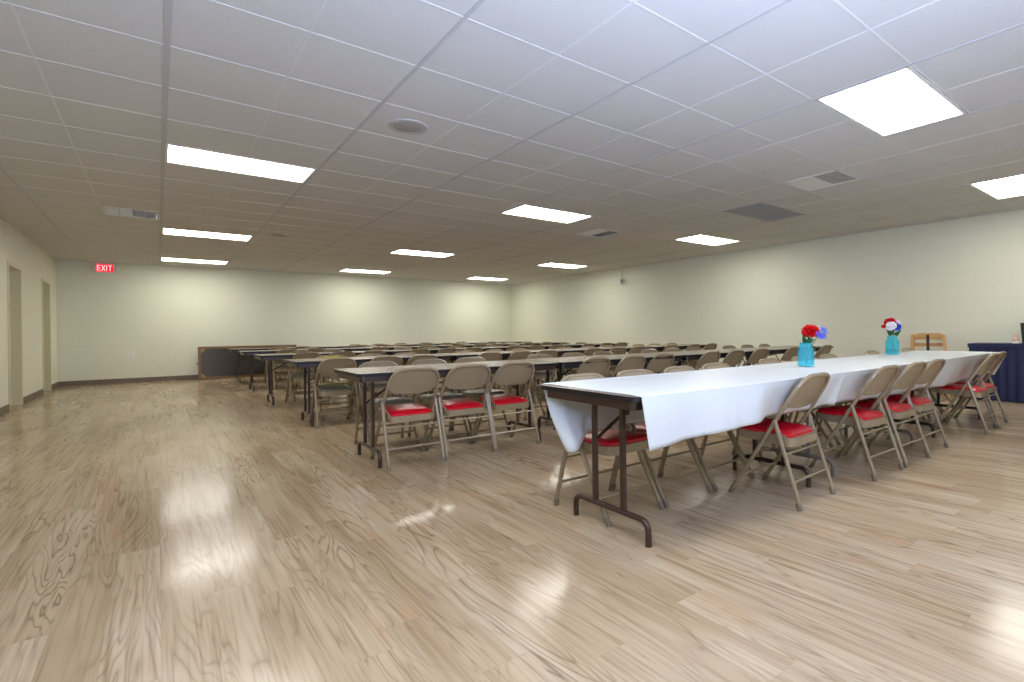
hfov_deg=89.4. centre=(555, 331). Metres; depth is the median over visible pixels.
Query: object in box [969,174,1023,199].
ceiling light
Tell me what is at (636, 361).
folding chair
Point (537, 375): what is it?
folding chair
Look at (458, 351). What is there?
folding chair
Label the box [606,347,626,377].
folding chair
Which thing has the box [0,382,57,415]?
baseboard
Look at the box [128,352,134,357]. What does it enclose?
wall outlet
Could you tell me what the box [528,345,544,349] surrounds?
folding chair
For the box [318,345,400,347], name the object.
folding table
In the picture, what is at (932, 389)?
baseboard
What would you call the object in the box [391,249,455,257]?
ceiling light
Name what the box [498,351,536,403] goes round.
folding chair
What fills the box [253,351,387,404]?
folding table
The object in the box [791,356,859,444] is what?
folding chair
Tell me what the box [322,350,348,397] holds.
folding chair
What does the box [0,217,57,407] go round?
wall
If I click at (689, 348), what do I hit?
folding chair
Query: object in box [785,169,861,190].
ceiling vent
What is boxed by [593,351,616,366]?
folding chair
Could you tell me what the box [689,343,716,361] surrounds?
folding chair
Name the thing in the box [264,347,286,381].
folding chair
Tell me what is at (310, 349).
folding chair
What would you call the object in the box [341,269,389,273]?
ceiling light
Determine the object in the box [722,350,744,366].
folding chair
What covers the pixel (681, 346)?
folding table
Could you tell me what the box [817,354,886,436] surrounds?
folding chair
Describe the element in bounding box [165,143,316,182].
ceiling light
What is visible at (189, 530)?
floor
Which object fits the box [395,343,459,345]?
folding table
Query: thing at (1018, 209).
trim
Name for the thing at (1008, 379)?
table
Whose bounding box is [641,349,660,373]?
folding chair
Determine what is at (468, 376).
folding chair
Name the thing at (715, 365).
folding chair
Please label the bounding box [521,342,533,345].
folding chair
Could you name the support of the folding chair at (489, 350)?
on the floor
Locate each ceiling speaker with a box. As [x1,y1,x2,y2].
[268,233,288,236]
[388,118,427,134]
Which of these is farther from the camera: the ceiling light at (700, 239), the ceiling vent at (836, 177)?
the ceiling light at (700, 239)
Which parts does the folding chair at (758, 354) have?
backrest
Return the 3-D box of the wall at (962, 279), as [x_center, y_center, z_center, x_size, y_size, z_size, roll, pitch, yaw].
[4.719,-0.449,9.749,0.200,2.807,20.450,-1,0,-38]
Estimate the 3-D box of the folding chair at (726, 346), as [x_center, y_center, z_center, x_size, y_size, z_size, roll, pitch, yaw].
[2.956,0.603,8.204,0.469,0.764,0.482,-1,0,-38]
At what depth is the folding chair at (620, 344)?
11.55 m
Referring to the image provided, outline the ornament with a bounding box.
[1012,334,1019,342]
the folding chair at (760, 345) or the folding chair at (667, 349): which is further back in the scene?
the folding chair at (760, 345)
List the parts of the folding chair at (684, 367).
leg, backrest, leg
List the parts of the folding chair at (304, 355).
leg, seat, backrest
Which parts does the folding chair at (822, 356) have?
backrest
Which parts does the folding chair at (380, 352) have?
frame, backrest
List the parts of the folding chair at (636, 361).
frame, backrest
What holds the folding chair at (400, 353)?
on the floor
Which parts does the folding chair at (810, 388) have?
seat, leg, backrest, leg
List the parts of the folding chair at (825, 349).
backrest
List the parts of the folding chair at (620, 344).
backrest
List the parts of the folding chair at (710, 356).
backrest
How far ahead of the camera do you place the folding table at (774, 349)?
7.71 m
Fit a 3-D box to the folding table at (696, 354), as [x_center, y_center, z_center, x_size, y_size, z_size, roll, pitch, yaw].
[2.041,0.626,6.829,1.830,0.725,0.740,-1,0,-38]
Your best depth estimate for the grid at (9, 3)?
4.45 m
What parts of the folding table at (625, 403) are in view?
leg, leg, leg, leg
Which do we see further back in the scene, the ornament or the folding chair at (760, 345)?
the folding chair at (760, 345)
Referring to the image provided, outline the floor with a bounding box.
[0,371,1023,681]
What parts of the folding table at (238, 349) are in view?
leg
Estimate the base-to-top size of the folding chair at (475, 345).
0.764 m
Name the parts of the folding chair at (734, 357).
backrest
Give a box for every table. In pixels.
[228,347,322,382]
[238,348,348,390]
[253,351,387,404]
[284,354,451,426]
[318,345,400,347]
[334,360,558,467]
[346,346,435,350]
[382,347,486,354]
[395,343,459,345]
[432,344,506,347]
[438,350,564,392]
[469,342,521,343]
[481,345,564,375]
[502,342,566,345]
[521,353,684,427]
[541,384,810,547]
[544,347,648,381]
[556,343,628,374]
[622,344,706,364]
[643,349,770,366]
[733,346,833,365]
[758,412,914,477]
[868,390,980,437]
[967,343,1023,401]
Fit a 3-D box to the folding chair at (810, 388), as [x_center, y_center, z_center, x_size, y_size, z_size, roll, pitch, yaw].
[1.389,0.623,3.170,0.469,0.764,0.482,-1,0,-40]
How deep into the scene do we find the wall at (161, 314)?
12.70 m
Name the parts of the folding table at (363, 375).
leg, leg, leg, leg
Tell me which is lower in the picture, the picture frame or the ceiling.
the picture frame
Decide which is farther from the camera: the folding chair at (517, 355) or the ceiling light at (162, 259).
the ceiling light at (162, 259)
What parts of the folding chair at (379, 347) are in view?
backrest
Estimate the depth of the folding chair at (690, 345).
9.53 m
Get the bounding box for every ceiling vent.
[101,206,159,219]
[575,228,623,237]
[722,202,805,221]
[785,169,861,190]
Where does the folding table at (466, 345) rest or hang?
on the floor
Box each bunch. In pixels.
[801,324,827,363]
[881,318,900,352]
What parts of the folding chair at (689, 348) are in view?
backrest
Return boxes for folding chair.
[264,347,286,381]
[272,348,299,387]
[272,349,301,390]
[276,346,295,379]
[285,352,324,404]
[287,351,324,400]
[292,346,313,372]
[299,348,328,387]
[309,358,360,428]
[313,355,356,420]
[321,351,355,401]
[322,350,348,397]
[351,353,393,416]
[354,361,419,451]
[359,350,388,396]
[360,356,403,422]
[370,346,388,355]
[370,367,445,470]
[391,352,422,401]
[394,346,411,348]
[398,354,438,404]
[408,349,430,394]
[408,358,469,442]
[417,345,432,348]
[423,347,445,385]
[425,364,496,460]
[436,348,457,383]
[446,344,465,362]
[448,346,463,362]
[451,357,507,432]
[453,350,488,391]
[463,347,485,389]
[465,352,502,390]
[472,361,539,451]
[473,344,486,346]
[483,349,520,395]
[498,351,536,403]
[505,346,522,350]
[509,348,542,397]
[520,350,557,402]
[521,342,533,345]
[524,354,562,425]
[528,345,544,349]
[536,344,563,380]
[540,342,551,344]
[553,357,614,429]
[553,373,664,526]
[557,347,573,376]
[562,352,584,375]
[570,348,602,375]
[580,346,608,377]
[581,343,594,346]
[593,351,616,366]
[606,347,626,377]
[611,355,645,429]
[613,369,713,507]
[614,342,626,346]
[615,346,645,366]
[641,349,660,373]
[646,353,674,371]
[660,345,678,372]
[662,365,753,491]
[665,348,691,366]
[675,344,700,369]
[687,347,702,369]
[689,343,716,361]
[694,351,720,368]
[698,362,780,475]
[722,345,746,366]
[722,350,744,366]
[728,372,835,510]
[741,344,753,358]
[744,348,768,365]
[757,358,833,452]
[759,344,778,359]
[780,347,800,360]
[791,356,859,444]
[799,346,815,358]
[808,365,903,480]
[812,345,831,359]
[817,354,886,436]
[842,361,930,467]
[865,350,925,424]
[867,358,948,454]
[885,349,942,417]
[902,348,953,410]
[933,353,1001,434]
[941,351,1008,427]
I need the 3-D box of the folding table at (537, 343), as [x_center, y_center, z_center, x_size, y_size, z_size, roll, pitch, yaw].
[-0.630,0.659,13.409,1.830,0.725,0.740,-1,0,-38]
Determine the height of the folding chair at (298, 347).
0.764 m
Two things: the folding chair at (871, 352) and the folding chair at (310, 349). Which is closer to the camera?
the folding chair at (871, 352)
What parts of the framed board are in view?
frame rail, frame rail, frame rail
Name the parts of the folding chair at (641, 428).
leg, backrest, leg, seat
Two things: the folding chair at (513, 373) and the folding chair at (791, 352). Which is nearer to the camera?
the folding chair at (513, 373)
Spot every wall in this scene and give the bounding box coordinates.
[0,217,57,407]
[56,260,511,381]
[511,209,1023,380]
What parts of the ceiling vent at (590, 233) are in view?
blank panel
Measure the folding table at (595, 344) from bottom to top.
0.725 m
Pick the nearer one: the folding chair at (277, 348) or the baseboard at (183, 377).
the folding chair at (277, 348)
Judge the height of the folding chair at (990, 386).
0.764 m
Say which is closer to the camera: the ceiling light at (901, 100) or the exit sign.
the ceiling light at (901, 100)
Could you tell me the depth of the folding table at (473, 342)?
14.90 m
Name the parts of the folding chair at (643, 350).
backrest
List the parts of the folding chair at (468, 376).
leg, seat, backrest, leg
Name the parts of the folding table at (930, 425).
leg, leg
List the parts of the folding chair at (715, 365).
backrest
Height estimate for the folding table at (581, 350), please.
0.725 m
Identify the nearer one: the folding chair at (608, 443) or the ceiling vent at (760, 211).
the folding chair at (608, 443)
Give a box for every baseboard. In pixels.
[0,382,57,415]
[58,362,446,385]
[662,372,934,391]
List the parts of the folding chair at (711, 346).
backrest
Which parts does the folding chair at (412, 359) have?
backrest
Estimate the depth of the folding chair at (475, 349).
9.28 m
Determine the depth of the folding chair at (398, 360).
6.03 m
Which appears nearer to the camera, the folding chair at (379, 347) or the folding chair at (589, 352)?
the folding chair at (589, 352)
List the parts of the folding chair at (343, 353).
backrest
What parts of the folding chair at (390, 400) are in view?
leg, backrest, seat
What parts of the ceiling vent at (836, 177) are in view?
blank panel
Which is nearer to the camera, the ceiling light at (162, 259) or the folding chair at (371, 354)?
the folding chair at (371, 354)
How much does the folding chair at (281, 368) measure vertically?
0.764 m
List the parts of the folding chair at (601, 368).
frame, backrest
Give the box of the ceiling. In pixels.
[0,0,1023,283]
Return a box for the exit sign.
[89,263,119,272]
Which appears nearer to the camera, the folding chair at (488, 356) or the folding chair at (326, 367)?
the folding chair at (326, 367)
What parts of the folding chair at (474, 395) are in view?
backrest, seat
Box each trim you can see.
[0,0,1023,283]
[0,209,1021,284]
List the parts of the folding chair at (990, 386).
leg, seat, backrest, leg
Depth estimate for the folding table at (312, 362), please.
5.96 m
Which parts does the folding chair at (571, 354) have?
backrest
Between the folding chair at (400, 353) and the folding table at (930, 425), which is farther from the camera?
the folding chair at (400, 353)
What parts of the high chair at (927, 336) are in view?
leg, rail, backrest, leg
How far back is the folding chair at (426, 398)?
4.98 m
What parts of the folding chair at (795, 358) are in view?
leg, backrest, seat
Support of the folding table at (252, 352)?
on the floor
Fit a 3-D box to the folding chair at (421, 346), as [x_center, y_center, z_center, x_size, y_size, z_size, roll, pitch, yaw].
[-2.933,0.677,11.317,0.469,0.764,0.482,-1,0,-39]
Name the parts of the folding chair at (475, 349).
backrest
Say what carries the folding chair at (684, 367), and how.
on the floor
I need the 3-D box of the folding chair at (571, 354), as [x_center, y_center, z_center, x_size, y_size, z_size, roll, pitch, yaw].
[0.350,0.636,6.190,0.469,0.764,0.482,-1,0,-37]
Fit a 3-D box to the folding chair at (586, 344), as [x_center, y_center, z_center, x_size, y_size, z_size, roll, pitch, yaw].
[0.568,0.633,11.119,0.469,0.764,0.482,-1,0,-40]
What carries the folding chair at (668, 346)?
on the floor
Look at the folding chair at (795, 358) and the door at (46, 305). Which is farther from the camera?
the door at (46, 305)
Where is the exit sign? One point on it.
(99, 267)
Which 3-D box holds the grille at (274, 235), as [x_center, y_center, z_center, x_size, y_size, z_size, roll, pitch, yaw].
[-4.515,-1.567,8.404,0.232,0.016,0.232,-1,0,-38]
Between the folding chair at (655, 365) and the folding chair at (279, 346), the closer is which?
the folding chair at (655, 365)
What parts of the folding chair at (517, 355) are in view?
backrest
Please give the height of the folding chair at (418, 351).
0.764 m
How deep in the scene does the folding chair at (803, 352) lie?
7.75 m
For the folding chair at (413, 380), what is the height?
0.764 m
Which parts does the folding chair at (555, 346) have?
frame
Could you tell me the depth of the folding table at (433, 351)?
8.89 m
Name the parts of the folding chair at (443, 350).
backrest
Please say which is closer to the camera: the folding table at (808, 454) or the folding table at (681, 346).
the folding table at (808, 454)
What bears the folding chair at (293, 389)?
on the floor
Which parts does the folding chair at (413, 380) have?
leg, seat, backrest, leg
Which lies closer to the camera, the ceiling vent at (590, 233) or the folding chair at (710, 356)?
the folding chair at (710, 356)
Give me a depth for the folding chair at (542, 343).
13.13 m
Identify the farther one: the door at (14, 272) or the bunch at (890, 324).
the door at (14, 272)
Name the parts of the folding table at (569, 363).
leg, leg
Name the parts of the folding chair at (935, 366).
seat, backrest, leg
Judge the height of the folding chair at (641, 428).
0.764 m
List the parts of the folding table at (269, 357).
leg, leg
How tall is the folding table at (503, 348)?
0.725 m
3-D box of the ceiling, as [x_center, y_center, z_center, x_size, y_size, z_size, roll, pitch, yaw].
[0.174,-1.635,6.248,11.250,0.001,20.050,-1,0,-38]
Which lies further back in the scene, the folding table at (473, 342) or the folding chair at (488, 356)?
the folding table at (473, 342)
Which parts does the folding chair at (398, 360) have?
leg, seat, backrest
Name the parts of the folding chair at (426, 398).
leg, backrest, seat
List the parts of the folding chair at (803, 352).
backrest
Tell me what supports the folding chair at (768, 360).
on the floor
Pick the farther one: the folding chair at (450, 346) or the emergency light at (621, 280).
the emergency light at (621, 280)
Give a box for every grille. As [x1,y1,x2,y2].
[271,234,284,236]
[393,122,422,132]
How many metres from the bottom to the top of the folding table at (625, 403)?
0.725 m
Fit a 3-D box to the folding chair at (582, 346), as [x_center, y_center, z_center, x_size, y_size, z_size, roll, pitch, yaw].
[0.695,0.632,8.910,0.469,0.764,0.482,-1,0,-36]
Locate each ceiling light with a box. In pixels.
[161,258,227,264]
[162,228,252,240]
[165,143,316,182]
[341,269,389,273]
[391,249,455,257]
[467,277,507,280]
[501,205,593,223]
[537,263,586,268]
[676,235,740,245]
[815,66,966,136]
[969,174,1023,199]
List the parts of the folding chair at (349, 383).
backrest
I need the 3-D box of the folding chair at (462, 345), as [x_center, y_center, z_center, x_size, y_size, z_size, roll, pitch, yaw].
[-2.321,0.669,11.845,0.469,0.764,0.482,-1,0,-38]
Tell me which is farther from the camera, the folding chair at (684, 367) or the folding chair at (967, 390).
the folding chair at (967, 390)
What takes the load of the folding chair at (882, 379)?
on the floor
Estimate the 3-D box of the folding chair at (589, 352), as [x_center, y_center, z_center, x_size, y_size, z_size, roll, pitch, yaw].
[0.489,0.634,8.171,0.469,0.764,0.482,-1,0,-36]
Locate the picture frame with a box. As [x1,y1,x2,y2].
[1020,323,1023,343]
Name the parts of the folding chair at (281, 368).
leg, seat, backrest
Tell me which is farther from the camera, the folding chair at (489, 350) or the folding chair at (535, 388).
the folding chair at (489, 350)
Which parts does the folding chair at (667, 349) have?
backrest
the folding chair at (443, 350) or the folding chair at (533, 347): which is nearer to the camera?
the folding chair at (443, 350)
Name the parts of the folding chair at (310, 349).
backrest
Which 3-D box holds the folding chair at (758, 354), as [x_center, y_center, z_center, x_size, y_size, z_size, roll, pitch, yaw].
[2.633,0.607,7.057,0.469,0.764,0.482,-1,0,-37]
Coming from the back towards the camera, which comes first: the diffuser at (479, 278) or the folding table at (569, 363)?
the diffuser at (479, 278)
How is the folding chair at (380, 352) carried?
on the floor
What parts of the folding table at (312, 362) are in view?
leg, leg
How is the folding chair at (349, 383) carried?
on the floor
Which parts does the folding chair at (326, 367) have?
leg, seat, backrest, leg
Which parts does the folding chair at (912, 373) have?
seat, leg, backrest, leg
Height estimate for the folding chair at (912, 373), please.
0.764 m
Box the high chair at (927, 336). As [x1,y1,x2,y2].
[909,333,949,397]
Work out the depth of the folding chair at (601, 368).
5.12 m
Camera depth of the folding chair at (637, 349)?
8.58 m
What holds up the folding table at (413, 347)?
on the floor
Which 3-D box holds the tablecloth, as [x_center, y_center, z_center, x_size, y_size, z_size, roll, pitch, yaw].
[2.521,0.437,4.334,5.967,0.373,0.840,-1,0,-38]
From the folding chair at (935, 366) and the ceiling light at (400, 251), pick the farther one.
the ceiling light at (400, 251)
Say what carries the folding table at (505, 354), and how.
on the floor
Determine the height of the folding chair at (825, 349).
0.764 m
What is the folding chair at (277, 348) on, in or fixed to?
on the floor
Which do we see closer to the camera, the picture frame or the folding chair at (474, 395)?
the folding chair at (474, 395)
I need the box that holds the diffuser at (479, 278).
[468,277,504,279]
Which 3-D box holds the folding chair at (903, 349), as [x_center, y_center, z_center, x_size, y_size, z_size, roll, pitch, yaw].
[4.585,0.583,6.341,0.469,0.764,0.483,-1,0,-38]
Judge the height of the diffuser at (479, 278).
0.008 m
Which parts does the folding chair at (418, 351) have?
backrest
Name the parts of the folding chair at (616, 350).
backrest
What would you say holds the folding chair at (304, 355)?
on the floor
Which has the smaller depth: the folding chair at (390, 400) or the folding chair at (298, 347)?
the folding chair at (390, 400)
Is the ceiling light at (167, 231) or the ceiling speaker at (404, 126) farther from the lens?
the ceiling light at (167, 231)
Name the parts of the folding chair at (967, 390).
seat, leg, backrest, leg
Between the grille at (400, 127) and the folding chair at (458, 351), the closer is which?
the grille at (400, 127)
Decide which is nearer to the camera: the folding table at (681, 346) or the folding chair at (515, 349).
the folding chair at (515, 349)
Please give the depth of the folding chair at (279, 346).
12.14 m
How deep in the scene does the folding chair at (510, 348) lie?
9.77 m
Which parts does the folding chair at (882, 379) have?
seat, leg, backrest, leg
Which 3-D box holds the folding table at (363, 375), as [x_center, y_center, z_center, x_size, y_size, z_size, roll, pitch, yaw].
[-0.902,0.663,4.554,1.830,0.725,0.740,-1,0,-37]
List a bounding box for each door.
[7,261,22,410]
[41,278,51,390]
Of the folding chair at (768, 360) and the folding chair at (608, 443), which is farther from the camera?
the folding chair at (768, 360)
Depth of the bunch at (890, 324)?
5.33 m
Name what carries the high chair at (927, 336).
on the floor
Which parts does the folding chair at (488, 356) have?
backrest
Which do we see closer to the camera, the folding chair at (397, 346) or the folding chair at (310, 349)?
the folding chair at (310, 349)
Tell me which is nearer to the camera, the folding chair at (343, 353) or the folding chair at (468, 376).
the folding chair at (468, 376)
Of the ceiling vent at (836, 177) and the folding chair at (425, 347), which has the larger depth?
the folding chair at (425, 347)
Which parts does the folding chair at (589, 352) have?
backrest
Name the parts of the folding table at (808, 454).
leg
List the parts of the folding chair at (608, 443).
leg, backrest, seat, leg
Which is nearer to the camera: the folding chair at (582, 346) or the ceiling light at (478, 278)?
the folding chair at (582, 346)
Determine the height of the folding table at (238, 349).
0.725 m
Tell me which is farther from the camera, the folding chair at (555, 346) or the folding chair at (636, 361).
the folding chair at (555, 346)
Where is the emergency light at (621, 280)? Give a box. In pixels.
[617,268,623,283]
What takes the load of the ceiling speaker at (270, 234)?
attached to the ceiling
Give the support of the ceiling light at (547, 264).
attached to the ceiling
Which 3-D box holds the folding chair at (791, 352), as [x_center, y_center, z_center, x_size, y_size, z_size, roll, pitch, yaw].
[3.309,0.599,7.571,0.469,0.764,0.482,-1,0,-37]
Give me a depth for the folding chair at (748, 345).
8.68 m
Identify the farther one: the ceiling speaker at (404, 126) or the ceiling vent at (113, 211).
the ceiling vent at (113, 211)
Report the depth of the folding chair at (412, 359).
6.29 m
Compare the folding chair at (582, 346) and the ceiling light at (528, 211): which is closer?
the ceiling light at (528, 211)
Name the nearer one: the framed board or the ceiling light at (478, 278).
the framed board
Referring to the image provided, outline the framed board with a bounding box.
[196,345,296,379]
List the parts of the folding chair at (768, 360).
backrest, seat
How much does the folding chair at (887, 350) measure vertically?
0.764 m
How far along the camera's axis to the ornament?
6.92 m
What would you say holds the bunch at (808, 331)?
in the mason jar
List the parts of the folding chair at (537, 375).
seat, backrest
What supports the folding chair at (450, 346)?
on the floor
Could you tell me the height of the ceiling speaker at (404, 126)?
0.018 m
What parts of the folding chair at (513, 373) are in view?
leg, seat, backrest, leg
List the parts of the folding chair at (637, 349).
backrest, frame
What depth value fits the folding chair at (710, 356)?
6.21 m
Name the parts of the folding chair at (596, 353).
frame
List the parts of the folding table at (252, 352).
leg, leg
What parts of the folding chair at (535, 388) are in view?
seat, backrest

